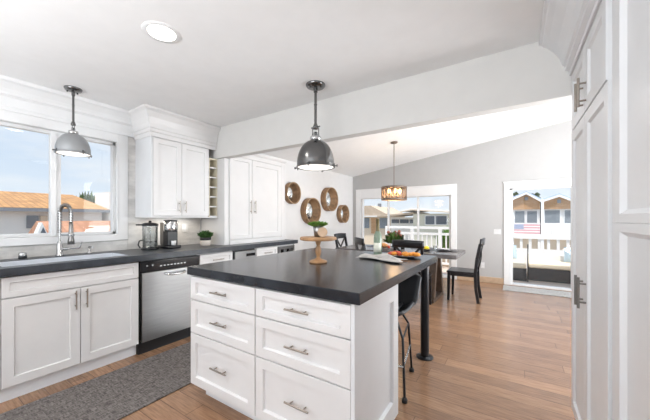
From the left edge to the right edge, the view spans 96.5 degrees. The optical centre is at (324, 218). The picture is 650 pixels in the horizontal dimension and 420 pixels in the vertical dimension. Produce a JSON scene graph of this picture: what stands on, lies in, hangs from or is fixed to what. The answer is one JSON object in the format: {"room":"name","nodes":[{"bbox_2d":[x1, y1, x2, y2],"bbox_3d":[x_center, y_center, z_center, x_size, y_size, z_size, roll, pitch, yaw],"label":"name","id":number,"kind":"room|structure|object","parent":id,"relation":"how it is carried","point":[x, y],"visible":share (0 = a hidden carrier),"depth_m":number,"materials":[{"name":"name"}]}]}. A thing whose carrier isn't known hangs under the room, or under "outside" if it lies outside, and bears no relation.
{"room":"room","nodes":[
{"label":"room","id":0,"kind":"room"},
{"bbox_2d":[0,120,200,259],"bbox_3d":[-3.228,0.060,1.722,0.152,2.440,5.560,0,0,33],"label":"wall","id":1,"kind":"structure","parent":0,"point":[134,232],"depth_m":3.21,"materials":[{"name":"stone"}]},
{"bbox_2d":[0,109,127,246],"bbox_3d":[-2.538,-0.336,2.723,0.134,1.138,1.190,0,0,33],"label":"window","id":2,"kind":"structure","parent":1,"relation":"in","point":[121,141],"depth_m":2.78,"materials":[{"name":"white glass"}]},
{"bbox_2d":[0,74,134,137],"bbox_3d":[-3.337,-1.032,1.327,0.120,0.255,4.580,0,0,33],"label":"trim","id":3,"kind":"structure","parent":1,"relation":"attached to","point":[16,95],"depth_m":2.69,"materials":[{"name":"white wood"}]},
{"bbox_2d":[128,104,220,217],"bbox_3d":[-1.746,-0.584,3.432,0.458,1.149,0.933,0,0,33],"label":"upper cabinet","id":4,"kind":"object","parent":1,"relation":"attached to","point":[176,176],"visible":1,"depth_m":3.26,"materials":[{"name":"white wood"}]},
{"bbox_2d":[182,223,187,232],"bbox_3d":[-1.810,0.120,3.746,0.010,0.120,0.080,0,0,33],"label":"outlet plate","id":5,"kind":"object","parent":1,"relation":"attached to","point":[184,225],"visible":1,"depth_m":3.74,"materials":[{"name":"plastic"}]},
{"bbox_2d":[201,158,228,244],"bbox_3d":[-1.468,-0.215,3.851,0.495,1.110,0.066,0,0,33],"label":"wall pier","id":6,"kind":"object","parent":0,"point":[219,226],"visible":0.5,"depth_m":3.73,"materials":[{"name":"white paint"}]},
{"bbox_2d":[0,0,543,126],"bbox_3d":[-0.199,-1.210,-0.306,7.400,0.100,5.470,0,0,33],"label":"ceiling","id":7,"kind":"structure","parent":0,"point":[233,61],"depth_m":1.93,"materials":[{"name":"white paint"}]},
{"bbox_2d":[52,85,91,158],"bbox_3d":[-2.243,-0.860,2.584,0.257,0.598,0.257,0,0,-22],"label":"dome pendant","id":8,"kind":"object","parent":7,"relation":"hanging from","point":[71,143],"visible":1,"depth_m":2.54,"materials":[{"name":"silver metal"}]},
{"bbox_2d":[68,127,78,134],"bbox_3d":[-2.243,-0.780,2.584,0.073,0.058,0.073,0,0,33],"label":"socket","id":9,"kind":"object","parent":8,"relation":"attached to","point":[72,131],"depth_m":2.56,"materials":[{"name":"silver metal"}]},
{"bbox_2d":[141,21,181,43],"bbox_3d":[-1.017,-1.157,1.809,0.220,0.006,0.220,0,0,33],"label":"recessed light","id":10,"kind":"object","parent":7,"relation":"in","point":[163,33],"visible":1,"depth_m":1.80,"materials":[{"name":"white plastic"}]},
{"bbox_2d":[294,80,337,171],"bbox_3d":[-0.082,-0.793,2.512,0.336,0.731,0.336,0,0,-22],"label":"dome pendant","id":11,"kind":"object","parent":7,"relation":"hanging from","point":[314,154],"visible":1,"depth_m":2.42,"materials":[{"name":"silver metal"}]},
{"bbox_2d":[310,132,320,139],"bbox_3d":[-0.082,-0.710,2.512,0.096,0.077,0.096,0,0,33],"label":"socket","id":12,"kind":"object","parent":11,"relation":"attached to","point":[315,136],"depth_m":2.48,"materials":[{"name":"silver metal"}]},
{"bbox_2d":[0,277,574,419],"bbox_3d":[0.988,1.320,1.516,7.400,0.080,9.820,0,0,33],"label":"floor","id":13,"kind":"structure","parent":0,"point":[507,355],"depth_m":2.49,"materials":[{"name":"brown wood"}]},
{"bbox_2d":[0,262,137,402],"bbox_3d":[-2.223,0.844,2.502,0.663,0.872,0.870,0,0,33],"label":"base cabinet","id":14,"kind":"object","parent":13,"relation":"on","point":[56,326],"visible":1,"depth_m":2.26,"materials":[{"name":"white wood"}]},
{"bbox_2d":[0,342,190,419],"bbox_3d":[-1.684,1.275,1.903,0.700,0.010,2.550,0,0,33],"label":"runner rug","id":15,"kind":"object","parent":13,"relation":"on","point":[117,394],"visible":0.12,"depth_m":2.12,"materials":[{"name":"grey carpet"}]},
{"bbox_2d":[136,255,198,354],"bbox_3d":[-1.779,0.843,3.097,0.637,0.875,0.604,0,0,33],"label":"dishwasher","id":16,"kind":"object","parent":13,"relation":"on","point":[164,285],"visible":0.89,"depth_m":2.88,"materials":[{"name":"silver metal"}]},
{"bbox_2d":[198,251,231,264],"bbox_3d":[-1.522,0.838,3.578,0.664,0.885,0.463,0,0,33],"label":"base cabinet","id":17,"kind":"object","parent":13,"relation":"on","point":[219,256],"visible":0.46,"depth_m":3.39,"materials":[{"name":"white wood"}]},
{"bbox_2d":[232,248,255,259],"bbox_3d":[-1.238,0.840,3.901,0.587,0.880,0.376,0,0,33],"label":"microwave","id":18,"kind":"object","parent":13,"relation":"on","point":[245,253],"visible":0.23,"depth_m":3.74,"materials":[{"name":"silver metal"}]},
{"bbox_2d":[255,246,276,255],"bbox_3d":[-1.025,0.838,4.249,0.564,0.885,0.430,0,0,33],"label":"base cabinet","id":19,"kind":"object","parent":13,"relation":"on","point":[261,251],"visible":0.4,"depth_m":4.10,"materials":[{"name":"white wood"}]},
{"bbox_2d":[277,244,294,252],"bbox_3d":[-0.804,0.838,4.609,0.540,0.885,0.400,0,0,33],"label":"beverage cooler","id":20,"kind":"object","parent":13,"relation":"on","point":[289,247],"visible":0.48,"depth_m":4.44,"materials":[{"name":"metal"}]},
{"bbox_2d":[191,276,397,419],"bbox_3d":[-0.246,0.841,1.975,1.314,0.878,0.656,0,0,33],"label":"kitchen island","id":21,"kind":"object","parent":13,"relation":"on","point":[261,353],"visible":0.97,"depth_m":1.65,"materials":[{"name":"white wood"}]},
{"bbox_2d":[187,248,436,304],"bbox_3d":[0.023,0.370,2.370,1.366,0.057,1.603,0,0,33],"label":"island countertop","id":22,"kind":"structure","parent":21,"relation":"on","point":[345,278],"depth_m":1.87,"materials":[{"name":"stone"}]},
{"bbox_2d":[300,236,336,263],"bbox_3d":[-0.053,0.242,2.254,0.286,0.198,0.286,0,0,33],"label":"cake stand","id":23,"kind":"object","parent":22,"relation":"on","point":[317,260],"visible":0.98,"depth_m":2.20,"materials":[{"name":"brown wood"}]},
{"bbox_2d":[308,221,327,236],"bbox_3d":[-0.054,0.077,2.292,0.174,0.130,0.172,0,0,33],"label":"planter","id":24,"kind":"object","parent":23,"relation":"on","point":[316,225],"visible":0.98,"depth_m":2.26,"materials":[{"name":"metal"}]},
{"bbox_2d":[318,227,326,236],"bbox_3d":[-0.019,0.103,2.218,0.074,0.075,0.023,0,0,3],"label":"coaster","id":25,"kind":"object","parent":23,"relation":"on","point":[322,232],"visible":0.99,"depth_m":2.21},
{"bbox_2d":[374,219,381,254],"bbox_3d":[0.485,0.170,2.667,0.074,0.342,0.075,0,0,33],"label":"wine bottle","id":26,"kind":"object","parent":22,"relation":"on","point":[377,236],"visible":0.86,"depth_m":2.64,"materials":[{"name":"glass"}]},
{"bbox_2d":[356,253,407,262],"bbox_3d":[0.473,0.319,2.426,0.247,0.042,0.480,0,0,-44],"label":"linen napkin","id":27,"kind":"object","parent":22,"relation":"on","point":[385,257],"visible":1,"depth_m":2.40,"materials":[{"name":"white fabric"}]},
{"bbox_2d":[386,253,421,257],"bbox_3d":[0.697,0.332,2.590,0.326,0.017,0.223,0,0,33],"label":"serving plate","id":28,"kind":"object","parent":22,"relation":"on","point":[402,256],"visible":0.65,"depth_m":2.51,"materials":[{"name":"ceramic"}]},
{"bbox_2d":[334,233,347,247],"bbox_3d":[0.494,0.790,5.801,0.527,0.985,0.449,0,0,33],"label":"dining chair","id":29,"kind":"object","parent":13,"relation":"on","point":[337,235],"visible":0.23,"depth_m":5.94,"materials":[{"name":"black wood"}]},
{"bbox_2d":[354,237,365,250],"bbox_3d":[0.753,0.790,4.669,0.527,0.985,0.449,0,0,-11],"label":"dining chair","id":30,"kind":"object","parent":13,"relation":"on","point":[358,241],"visible":0.21,"depth_m":4.52,"materials":[{"name":"black wood"}]},
{"bbox_2d":[335,244,464,302],"bbox_3d":[1.268,0.900,5.022,2.000,0.760,0.900,0,0,33],"label":"dining table","id":31,"kind":"object","parent":13,"relation":"on","point":[435,269],"visible":0.41,"depth_m":4.58,"materials":[{"name":"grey wood"}]},
{"bbox_2d":[382,230,404,247],"bbox_3d":[1.228,0.359,5.144,0.433,0.321,0.450,0,0,33],"label":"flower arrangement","id":32,"kind":"object","parent":31,"relation":"on","point":[396,235],"visible":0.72,"depth_m":5.07,"materials":[{"name":"green plant"}]},
{"bbox_2d":[431,248,457,252],"bbox_3d":[1.924,0.500,4.655,0.380,0.040,0.280,0,0,33],"label":"plate setting","id":33,"kind":"object","parent":31,"relation":"on","point":[440,249],"visible":0.99,"depth_m":4.60,"materials":[{"name":"white ceramic"}]},
{"bbox_2d":[398,274,421,403],"bbox_3d":[0.465,0.865,2.349,0.579,0.829,0.575,0,0,23],"label":"counter stool","id":34,"kind":"object","parent":13,"relation":"on","point":[408,289],"visible":0.29,"depth_m":2.38,"materials":[{"name":"black metal"}]},
{"bbox_2d":[392,240,431,311],"bbox_3d":[1.276,0.790,4.237,0.449,0.985,0.527,0,0,33],"label":"dining chair","id":35,"kind":"object","parent":13,"relation":"on","point":[395,243],"visible":0.27,"depth_m":4.05,"materials":[{"name":"black wood"}]},
{"bbox_2d":[416,267,432,360],"bbox_3d":[0.921,0.840,2.676,0.150,0.879,0.150,0,0,33],"label":"support post","id":36,"kind":"object","parent":13,"relation":"on","point":[424,355],"visible":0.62,"depth_m":2.64,"materials":[{"name":"black metal"}]},
{"bbox_2d":[446,238,485,303],"bbox_3d":[2.256,0.790,4.617,0.527,0.985,0.449,0,0,33],"label":"dining chair","id":37,"kind":"object","parent":13,"relation":"on","point":[453,271],"visible":1,"depth_m":4.51,"materials":[{"name":"black wood"}]},
{"bbox_2d":[503,285,571,297],"bbox_3d":[3.767,1.274,5.065,1.120,0.012,0.440,0,0,33],"label":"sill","id":38,"kind":"structure","parent":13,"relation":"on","point":[505,287],"depth_m":5.04,"materials":[{"name":"white wood"}]},
{"bbox_2d":[539,0,612,419],"bbox_3d":[1.070,0.061,0.650,0.813,2.438,2.458,0,0,33],"label":"tall cabinet","id":39,"kind":"object","parent":13,"relation":"on","point":[579,32],"visible":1,"depth_m":1.41,"materials":[{"name":"wood"}]},
{"bbox_2d":[612,0,649,419],"bbox_3d":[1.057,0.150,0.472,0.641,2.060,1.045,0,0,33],"label":"panelled door","id":40,"kind":"structure","parent":39,"relation":"attached to","point":[630,18],"depth_m":0.96,"materials":[{"name":"white wood"}]},
{"bbox_3d":[-2.734,0.838,1.748,0.630,0.885,0.944,0,0,33],"label":"base cabinet","id":41,"kind":"object","parent":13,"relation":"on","visible":0},
{"bbox_2d":[0,239,297,276],"bbox_3d":[-1.847,0.367,3.087,0.666,0.055,4.155,0,0,33],"label":"countertop","id":42,"kind":"structure","parent":41,"relation":"on","point":[130,255],"depth_m":2.72,"materials":[{"name":"stone"}]},
{"bbox_2d":[18,252,26,258],"bbox_3d":[-2.563,0.314,2.458,0.054,0.051,0.054,0,0,33],"label":"switch","id":43,"kind":"object","parent":42,"relation":"on","point":[23,255],"visible":1,"depth_m":2.44,"materials":[{"name":"silver metal"}]},
{"bbox_2d":[0,253,129,276],"bbox_3d":[-2.207,0.462,2.483,0.398,0.236,0.818,0,0,33],"label":"sink","id":44,"kind":"object","parent":42,"relation":"in","point":[80,257],"visible":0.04,"depth_m":2.56,"materials":[{"name":"silver metal"}]},
{"bbox_2d":[55,203,81,255],"bbox_3d":[-2.362,0.098,2.659,0.189,0.482,0.126,0,0,-26],"label":"faucet","id":45,"kind":"object","parent":42,"relation":"on","point":[59,247],"visible":1,"depth_m":2.64,"materials":[{"name":"silver metal"}]},
{"bbox_2d":[136,221,158,249],"bbox_3d":[-1.948,0.180,3.183,0.176,0.317,0.230,0,0,33],"label":"press","id":46,"kind":"object","parent":42,"relation":"on","point":[150,223],"visible":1,"depth_m":3.16,"materials":[{"name":"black glass"}]},
{"bbox_2d":[157,220,180,248],"bbox_3d":[-1.793,0.176,3.347,0.221,0.325,0.170,0,0,33],"label":"coffee maker","id":47,"kind":"object","parent":42,"relation":"on","point":[168,228],"visible":0.98,"depth_m":3.29,"materials":[{"name":"black plastic"}]},
{"bbox_2d":[197,230,213,245],"bbox_3d":[-1.503,0.237,3.647,0.201,0.204,0.201,0,0,33],"label":"potted plant","id":48,"kind":"object","parent":42,"relation":"on","point":[205,236],"visible":1,"depth_m":3.60,"materials":[{"name":"green plant"}]},
{"bbox_2d":[229,154,286,244],"bbox_3d":[-1.075,-0.290,4.290,0.435,1.259,1.090,0,0,33],"label":"pantry cabinet","id":49,"kind":"object","parent":42,"relation":"on","point":[256,183],"visible":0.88,"depth_m":4.10,"materials":[{"name":"white wood"}]},
{"bbox_2d":[260,153,352,250],"bbox_3d":[-0.471,0.100,5.834,0.200,2.360,4.340,0,0,33],"label":"wall","id":50,"kind":"structure","parent":0,"point":[311,184],"depth_m":6.10,"materials":[{"name":"white paint"}]},
{"bbox_2d":[285,182,300,203],"bbox_3d":[-0.604,-0.470,5.359,0.095,0.404,0.404,0,0,33],"label":"round mirror","id":51,"kind":"object","parent":50,"relation":"attached to","point":[292,189],"visible":0.98,"depth_m":5.39,"materials":[{"name":"brown wood"}]},
{"bbox_2d":[300,198,320,223],"bbox_3d":[-0.281,-0.152,5.817,0.135,0.524,0.524,0,0,33],"label":"round mirror","id":52,"kind":"object","parent":50,"relation":"attached to","point":[310,210],"visible":0.89,"depth_m":5.81,"materials":[{"name":"brown wood"}]},
{"bbox_2d":[320,187,337,210],"bbox_3d":[0.101,-0.425,6.404,0.135,0.528,0.528,0,0,33],"label":"round mirror","id":53,"kind":"object","parent":50,"relation":"attached to","point":[329,196],"visible":1,"depth_m":6.41,"materials":[{"name":"brown wood"}]},
{"bbox_2d":[336,205,348,222],"bbox_3d":[0.431,-0.112,6.928,0.115,0.432,0.432,0,0,33],"label":"round mirror","id":54,"kind":"object","parent":50,"relation":"attached to","point":[342,213],"visible":1,"depth_m":6.93,"materials":[{"name":"brown wood"}]},
{"bbox_2d":[209,42,575,158],"bbox_3d":[1.366,-1.478,1.986,7.280,1.411,0.100,0,0,33],"label":"beam","id":55,"kind":"structure","parent":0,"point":[531,75],"depth_m":2.32,"materials":[{"name":"white paint"}]},
{"bbox_2d":[261,100,571,176],"bbox_3d":[2.528,-1.659,3.879,7.400,1.247,4.340,0,0,33],"label":"ceiling","id":56,"kind":"structure","parent":0,"point":[355,156],"depth_m":5.10,"materials":[{"name":"white paint"}]},
{"bbox_2d":[381,141,406,200],"bbox_3d":[1.205,-0.829,5.063,0.442,1.016,0.442,0,0,33],"label":"chandelier","id":57,"kind":"object","parent":56,"relation":"hanging from","point":[384,197],"visible":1,"depth_m":4.96,"materials":[{"name":"metal"}]},
{"bbox_2d":[442,259,448,266],"bbox_3d":[3.532,1.155,8.441,0.360,0.449,0.360,0,0,33],"label":"pot","id":58,"kind":"object","parent":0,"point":[443,260],"depth_m":8.32,"materials":[{"name":"white ceramic"}]},
{"bbox_2d":[353,120,572,277],"bbox_3d":[3.704,-0.476,5.619,7.330,3.513,0.160,0,0,33],"label":"wall","id":59,"kind":"structure","parent":0,"point":[479,172],"depth_m":5.83,"materials":[{"name":"grey paint"}]},
{"bbox_2d":[356,184,456,278],"bbox_3d":[1.813,0.273,6.802,2.370,2.015,0.144,0,0,33],"label":"window","id":60,"kind":"structure","parent":59,"relation":"in","point":[450,190],"depth_m":6.53,"materials":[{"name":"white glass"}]},
{"bbox_2d":[457,276,503,283],"bbox_3d":[4.714,1.222,4.856,4.605,0.115,0.016,0,0,33],"label":"baseboard","id":61,"kind":"structure","parent":59,"relation":"attached to","point":[482,278],"depth_m":5.80,"materials":[{"name":"brown wood"}]},
{"bbox_2d":[494,229,500,233],"bbox_3d":[3.397,0.260,5.716,0.120,0.100,0.012,0,0,33],"label":"light switch","id":62,"kind":"object","parent":59,"relation":"attached to","point":[496,231],"visible":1,"depth_m":5.71,"materials":[{"name":"white plastic"}]},
{"bbox_2d":[503,178,571,290],"bbox_3d":[4.008,0.282,5.389,1.180,1.995,0.174,0,0,33],"label":"door","id":63,"kind":"structure","parent":59,"relation":"in","point":[562,182],"depth_m":5.59,"materials":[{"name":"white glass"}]},
{"label":"outside","id":64,"kind":"structure","parent":0,"visible":0},
{"bbox_2d":[420,266,570,287],"bbox_3d":[3.813,1.420,7.225,10.500,0.080,2.630,0,0,33],"label":"deck","id":65,"kind":"object","parent":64,"point":[444,269],"depth_m":6.21,"materials":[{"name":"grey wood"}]},
{"bbox_2d":[385,226,448,264],"bbox_3d":[2.915,0.805,8.365,2.450,1.150,0.090,0,0,33],"label":"deck railing","id":66,"kind":"object","parent":65,"relation":"on","point":[411,233],"visible":0.32,"depth_m":8.34,"materials":[{"name":"white wood"}]},
{"bbox_2d":[434,225,448,266],"bbox_3d":[3.529,0.774,8.438,0.678,1.210,0.678,0,0,33],"label":"potted shrub","id":67,"kind":"object","parent":65,"relation":"on","point":[446,230],"visible":0.27,"depth_m":8.30,"materials":[{"name":"green plant"}]},
{"bbox_2d":[513,252,526,280],"bbox_3d":[4.409,1.109,6.962,0.685,0.539,1.000,0,0,33],"label":"bench","id":68,"kind":"object","parent":65,"relation":"on","point":[519,265],"visible":0.39,"depth_m":6.46,"materials":[{"name":"wicker"}]},
{"bbox_2d":[513,245,517,258],"bbox_3d":[4.557,0.820,7.176,0.340,0.329,0.160,0,0,16],"label":"throw pillow","id":69,"kind":"object","parent":68,"relation":"on","point":[514,246],"visible":0.25,"depth_m":7.10,"materials":[{"name":"fabric"}]},
{"bbox_2d":[513,259,525,268],"bbox_3d":[4.384,1.050,6.924,0.675,0.109,0.910,0,0,33],"label":"seat cushion","id":70,"kind":"object","parent":68,"relation":"on","point":[517,263],"depth_m":6.47,"materials":[{"name":"beige fabric"}]},
{"bbox_2d":[527,244,527,281],"bbox_3d":[4.416,0.970,6.313,0.019,0.819,0.020,0,0,33],"label":"pole","id":71,"kind":"object","parent":65,"relation":"on","point":[527,244],"visible":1,"depth_m":6.31,"materials":[{"name":"black metal"}]},
{"bbox_2d":[513,234,570,267],"bbox_3d":[6.175,0.892,6.957,3.250,0.975,0.100,0,0,33],"label":"deck railing","id":72,"kind":"object","parent":65,"relation":"on","point":[521,237],"visible":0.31,"depth_m":7.38,"materials":[{"name":"white wood"}]},
{"bbox_2d":[528,253,570,283],"bbox_3d":[5.232,1.109,6.545,1.080,0.539,0.800,0,0,33],"label":"bench","id":73,"kind":"object","parent":65,"relation":"on","point":[541,266],"visible":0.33,"depth_m":6.40,"materials":[{"name":"wicker"}]},
{"bbox_2d":[528,260,570,270],"bbox_3d":[5.208,1.050,6.507,1.070,0.109,0.710,0,0,33],"label":"seat cushion","id":74,"kind":"object","parent":73,"relation":"on","point":[540,265],"depth_m":6.40,"materials":[{"name":"beige fabric"}]},
{"bbox_2d":[564,247,570,261],"bbox_3d":[5.579,0.820,6.510,0.340,0.329,0.160,0,0,45],"label":"throw pillow","id":75,"kind":"object","parent":73,"relation":"on","point":[567,251],"visible":0.38,"depth_m":6.55,"materials":[{"name":"fabric"}]},
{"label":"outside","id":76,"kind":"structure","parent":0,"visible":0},
{"bbox_3d":[13.650,4.530,20.945,120.000,0.100,130.000,0,0,33],"label":"ground","id":77,"kind":"structure","parent":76,"visible":0},
{"bbox_2d":[0,191,109,233],"bbox_3d":[-11.116,1.795,8.351,6.266,5.370,6.254,0,0,33],"label":"neighboring house","id":78,"kind":"structure","parent":77,"relation":"on","point":[19,211],"depth_m":8.25,"materials":[{"name":"paint"}]},
{"bbox_2d":[40,216,47,220],"bbox_3d":[-7.830,0.090,8.075,0.059,0.340,0.140,0,0,33],"label":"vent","id":79,"kind":"object","parent":78,"relation":"attached to","point":[42,218],"depth_m":8.06,"materials":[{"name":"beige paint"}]},
{"bbox_2d":[28,221,109,233],"bbox_3d":[-5.253,2.268,8.258,1.680,4.425,4.700,0,0,33],"label":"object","id":80,"kind":"structure","parent":77,"relation":"on","point":[39,226],"depth_m":6.85,"materials":[{"name":"beige paint"}]},
{"bbox_2d":[79,191,94,202],"bbox_3d":[-12.103,1.509,14.759,1.363,5.942,1.332,0,0,33],"label":"tree","id":81,"kind":"object","parent":77,"relation":"on","point":[91,198],"visible":0.1,"depth_m":14.62,"materials":[{"name":"green plant"}]},
{"bbox_2d":[95,192,109,220],"bbox_3d":[-6.726,1.760,10.101,1.500,5.440,1.620,0,0,33],"label":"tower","id":82,"kind":"structure","parent":77,"relation":"on","point":[102,199],"depth_m":9.42,"materials":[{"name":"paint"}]},
{"bbox_2d":[364,204,404,244],"bbox_3d":[6.561,1.355,35.113,5.250,6.250,7.000,0,0,33],"label":"bungalow","id":83,"kind":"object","parent":77,"relation":"on","point":[370,212],"visible":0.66,"depth_m":32.48,"materials":[{"name":"beige paint"}]},
{"bbox_2d":[377,212,428,239],"bbox_3d":[7.575,1.970,27.649,3.300,5.020,5.400,0,0,33],"label":"house","id":84,"kind":"structure","parent":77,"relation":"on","point":[396,219],"depth_m":26.84,"materials":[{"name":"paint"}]},
{"bbox_2d":[400,208,448,247],"bbox_3d":[10.344,1.790,25.487,5.300,5.380,7.000,0,0,33],"label":"neighboring house","id":85,"kind":"structure","parent":77,"relation":"on","point":[425,220],"depth_m":23.39,"materials":[{"name":"beige paint"}]},
{"bbox_2d":[513,191,540,233],"bbox_3d":[27.588,0.505,40.179,3.350,7.950,8.950,0,0,33],"label":"house","id":86,"kind":"structure","parent":77,"relation":"on","point":[526,206],"depth_m":36.80,"materials":[{"name":"paint"}]},
{"bbox_2d":[513,199,570,249],"bbox_3d":[26.583,0.930,34.837,9.500,7.100,1.000,0,0,33],"label":"balcony","id":87,"kind":"object","parent":77,"relation":"on","point":[553,243],"visible":0.37,"depth_m":34.71,"materials":[{"name":"beige paint"}]},
{"bbox_2d":[514,224,539,233],"bbox_3d":[24.699,1.270,35.480,2.600,1.120,0.060,0,0,33],"label":"flag","id":88,"kind":"object","parent":87,"relation":"attached to","point":[518,228],"visible":1,"depth_m":35.44,"materials":[{"name":"multicoloured fabric"}]},
{"bbox_2d":[540,193,570,234],"bbox_3d":[30.646,0.730,38.187,3.850,7.500,8.950,0,0,33],"label":"house","id":89,"kind":"structure","parent":77,"relation":"on","point":[557,208],"depth_m":35.15,"materials":[{"name":"paint"}]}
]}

